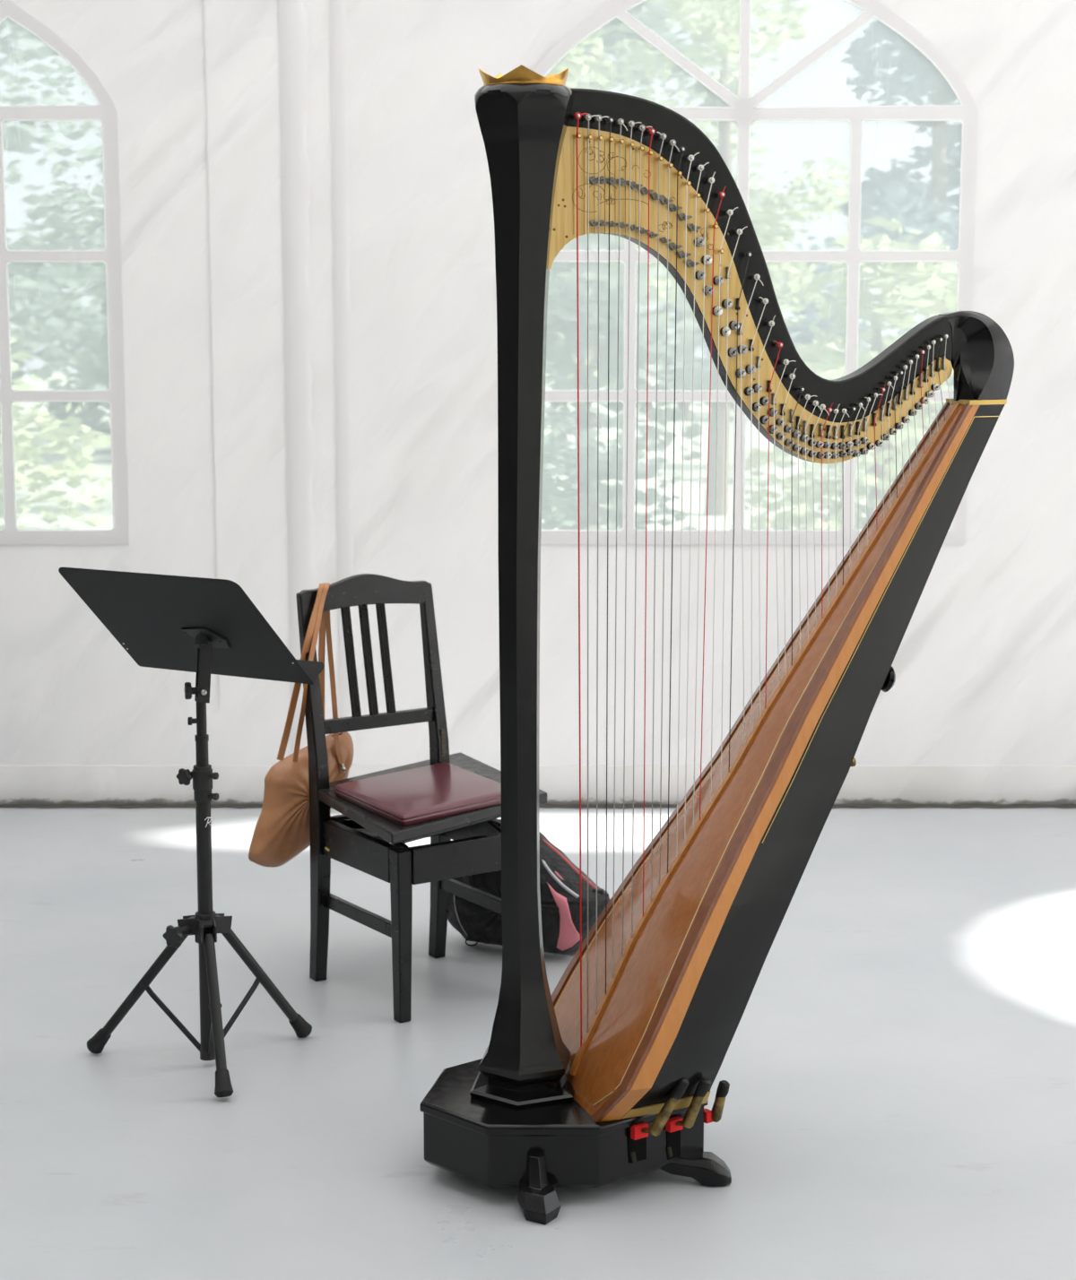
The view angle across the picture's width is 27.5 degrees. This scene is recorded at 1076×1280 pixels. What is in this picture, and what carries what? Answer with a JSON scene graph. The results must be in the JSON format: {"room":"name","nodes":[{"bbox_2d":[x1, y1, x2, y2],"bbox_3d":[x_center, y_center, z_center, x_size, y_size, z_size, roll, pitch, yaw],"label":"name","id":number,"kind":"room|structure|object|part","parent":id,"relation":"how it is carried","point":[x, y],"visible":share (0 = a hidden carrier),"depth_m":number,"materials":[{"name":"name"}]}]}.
{"room":"music room","nodes":[
{"label":"music room","id":0,"kind":"room"},
{"bbox_2d":[0,0,1075,764],"bbox_3d":[-1.000,-1.279,6.425,10.000,3.600,0.004,0,9,0],"label":"wall","id":1,"kind":"structure","parent":0,"point":[983,664],"depth_m":6.53,"materials":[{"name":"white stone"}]},
{"bbox_2d":[0,0,129,544],"bbox_3d":[-1.902,-1.145,6.441,1.360,1.737,0.014,0,9,0],"label":"window","id":2,"kind":"structure","parent":1,"relation":"in","point":[64,480],"depth_m":6.47,"materials":[{"name":"white glass"}]},
{"bbox_2d":[203,0,220,707],"bbox_3d":[-0.962,-1.377,6.404,0.004,3.200,0.004,0,9,0],"label":"trim","id":3,"kind":"structure","parent":1,"relation":"attached to","point":[203,0],"depth_m":6.46,"materials":[{"name":"white paint"}]},
{"bbox_2d":[278,0,318,753],"bbox_3d":[-0.703,-1.331,6.407,0.091,3.452,0.007,0,9,0],"label":"trim","id":4,"kind":"structure","parent":1,"relation":"attached to","point":[293,36],"depth_m":6.46,"materials":[{"name":"white paint"}]},
{"bbox_2d":[329,0,355,763],"bbox_3d":[-0.574,-1.331,6.409,0.052,3.452,0.003,0,9,0],"label":"trim","id":5,"kind":"structure","parent":1,"relation":"attached to","point":[338,17],"depth_m":6.46,"materials":[{"name":"white paint"}]},
{"bbox_2d":[0,764,1075,804],"bbox_3d":[-1.000,0.442,6.671,10.000,0.122,0.026,0,9,0],"label":"baseboard","id":6,"kind":"structure","parent":1,"relation":"attached to","point":[102,784],"depth_m":6.67,"materials":[{"name":"paint"}]},
{"bbox_2d":[0,803,1075,808],"bbox_3d":[-1.000,0.502,6.659,9.960,0.004,0.055,0,9,0],"label":"trim","id":7,"kind":"structure","parent":1,"relation":"attached to","point":[970,805],"depth_m":6.66,"materials":[{"name":"white paint"}]},
{"bbox_2d":[533,0,977,544],"bbox_3d":[0.598,-1.145,6.441,1.360,1.737,0.014,0,9,0],"label":"window","id":8,"kind":"structure","parent":1,"relation":"in","point":[846,138],"depth_m":6.44,"materials":[{"name":"white glass"}]},
{"bbox_2d":[0,807,1075,1279],"bbox_3d":[-1.000,1.458,0.751,10.600,0.100,12.644,0,9,0],"label":"floor","id":9,"kind":"structure","parent":0,"point":[898,1065],"depth_m":4.34,"materials":[{"name":"paint"}]},
{"bbox_2d":[58,566,324,1097],"bbox_3d":[-0.666,0.346,4.376,0.448,1.001,0.402,5,10,30],"label":"music stand","id":10,"kind":"object","parent":9,"relation":"on","point":[204,627],"visible":1,"depth_m":4.29,"materials":[{"name":"black metal"}]},
{"bbox_3d":[-0.790,0.689,4.407,0.210,0.256,0.021,2,9,16],"label":"leg","id":11,"kind":"part","parent":10,"relation":"part of","materials":[{"name":"black metal"}]},
{"bbox_3d":[-0.703,0.577,4.323,0.047,0.041,0.064,4,9,24],"label":"knob","id":12,"kind":"part","parent":10,"relation":"part of","materials":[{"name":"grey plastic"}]},
{"bbox_3d":[-0.685,0.266,4.298,0.035,0.031,0.032,6,10,33],"label":"knob","id":13,"kind":"part","parent":10,"relation":"part of","materials":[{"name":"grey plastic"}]},
{"bbox_3d":[-0.671,0.099,4.277,0.032,0.034,0.033,-2,9,-14],"label":"knob","id":14,"kind":"part","parent":10,"relation":"part of","materials":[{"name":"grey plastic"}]},
{"bbox_3d":[-0.669,0.158,4.284,0.026,0.016,0.017,0,9,0],"label":"knob","id":15,"kind":"part","parent":10,"relation":"part of","materials":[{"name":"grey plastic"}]},
{"bbox_3d":[-0.652,0.061,4.281,0.035,0.122,0.035,-4,9,-23],"label":"tilt arm","id":16,"kind":"part","parent":10,"relation":"part of","materials":[{"name":"black metal"}]},
{"bbox_3d":[-0.626,0.710,4.261,0.021,0.252,0.166,-3,9,-16],"label":"leg","id":17,"kind":"part","parent":10,"relation":"part of","materials":[{"name":"black metal"}]},
{"bbox_3d":[-0.563,0.680,4.460,0.200,0.255,0.021,-8,12,-43],"label":"leg","id":18,"kind":"part","parent":10,"relation":"part of","materials":[{"name":"black metal"}]},
{"bbox_2d":[296,573,546,1022],"bbox_3d":[-0.241,0.323,4.855,0.466,0.906,0.687,-4,10,-26],"label":"chair","id":19,"kind":"object","parent":9,"relation":"on","point":[445,797],"visible":0.86,"depth_m":4.85,"materials":[{"name":"black wood"}]},
{"bbox_2d":[248,582,354,867],"bbox_3d":[-0.524,0.190,4.934,0.268,0.643,0.138,-8,12,-44],"label":"shoulder bag","id":20,"kind":"object","parent":19,"relation":"hanging from","point":[281,834],"visible":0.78,"depth_m":4.92,"materials":[{"name":"beige leather"}]},
{"bbox_3d":[-0.499,0.333,4.895,0.032,0.875,0.096,-6,10,-34],"label":"leg","id":21,"kind":"part","parent":19,"relation":"part of","materials":[{"name":"black wood"}]},
{"bbox_3d":[-0.387,-0.108,4.944,0.338,0.080,0.027,-6,10,-34],"label":"rail","id":22,"kind":"part","parent":19,"relation":"part of","materials":[{"name":"black wood"}]},
{"bbox_3d":[-0.301,0.420,4.902,0.240,0.012,0.100,-6,10,-34],"label":"mechanism plate","id":23,"kind":"part","parent":19,"relation":"part of","materials":[{"name":"black metal"}]},
{"bbox_3d":[-0.288,0.625,4.649,0.036,0.372,0.043,-6,10,-34],"label":"leg","id":24,"kind":"part","parent":19,"relation":"part of","materials":[{"name":"black wood"}]},
{"bbox_2d":[334,762,501,825],"bbox_3d":[-0.244,0.330,4.772,0.329,0.025,0.433,8,12,43],"label":"cushion","id":25,"kind":"object","parent":19,"relation":"on","point":[435,793],"depth_m":4.70,"materials":[{"name":"red leather"}]},
{"bbox_3d":[-0.238,0.306,5.069,0.032,0.875,0.096,-6,10,-34],"label":"leg","id":26,"kind":"part","parent":19,"relation":"part of","materials":[{"name":"black wood"}]},
{"bbox_3d":[-0.236,0.362,4.873,0.359,0.020,0.569,-4,10,-25],"label":"seat frame","id":27,"kind":"part","parent":19,"relation":"part of","materials":[{"name":"black wood"}]},
{"bbox_2d":[447,819,610,956],"bbox_3d":[-0.028,0.586,5.157,0.442,0.331,0.188,4,10,24],"label":"backpack","id":28,"kind":"object","parent":9,"relation":"on","point":[559,885],"visible":0.55,"depth_m":5.07,"materials":[{"name":"black fabric"}]},
{"bbox_3d":[0.051,0.650,5.072,0.058,0.194,0.090,-8,12,-44],"label":"pink panel","id":29,"kind":"part","parent":28,"relation":"part of","materials":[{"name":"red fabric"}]},
{"bbox_2d":[419,64,1013,1225],"bbox_3d":[0.322,-0.003,3.749,1.049,1.884,0.532,0,9,0],"label":"pedal harp","id":30,"kind":"object","parent":9,"relation":"on","point":[607,1077],"visible":1,"depth_m":3.75,"materials":[{"name":"black paint"}]},
{"bbox_3d":[-0.023,-0.915,3.582,0.145,0.029,0.145,0,9,0],"label":"crown","id":31,"kind":"part","parent":30,"relation":"part of","materials":[{"name":"gold metal"}]},
{"bbox_3d":[0.362,0.166,3.985,0.755,1.187,0.088,-2,9,-11],"label":"edge rail","id":32,"kind":"part","parent":30,"relation":"part of","materials":[{"name":"brown wood"}]},
{"bbox_3d":[0.372,-0.581,3.757,0.766,0.565,0.002,-3,9,-19],"label":"brass plate","id":33,"kind":"part","parent":30,"relation":"part of","materials":[{"name":"gold metal"}]},
{"bbox_3d":[0.443,0.201,3.754,0.755,1.187,0.088,-4,10,-27],"label":"edge rail","id":34,"kind":"part","parent":30,"relation":"part of","materials":[{"name":"brown wood"}]},
{"bbox_3d":[0.409,0.183,3.872,0.753,1.187,0.428,-3,9,-19],"label":"frame","id":35,"kind":"part","parent":30,"relation":"part of","materials":[{"name":"orange wood"}]},
{"bbox_3d":[0.610,0.069,3.874,0.037,0.046,0.045,0,9,0],"label":"knob","id":36,"kind":"part","parent":30,"relation":"part of","materials":[{"name":"black paint"}]}
]}

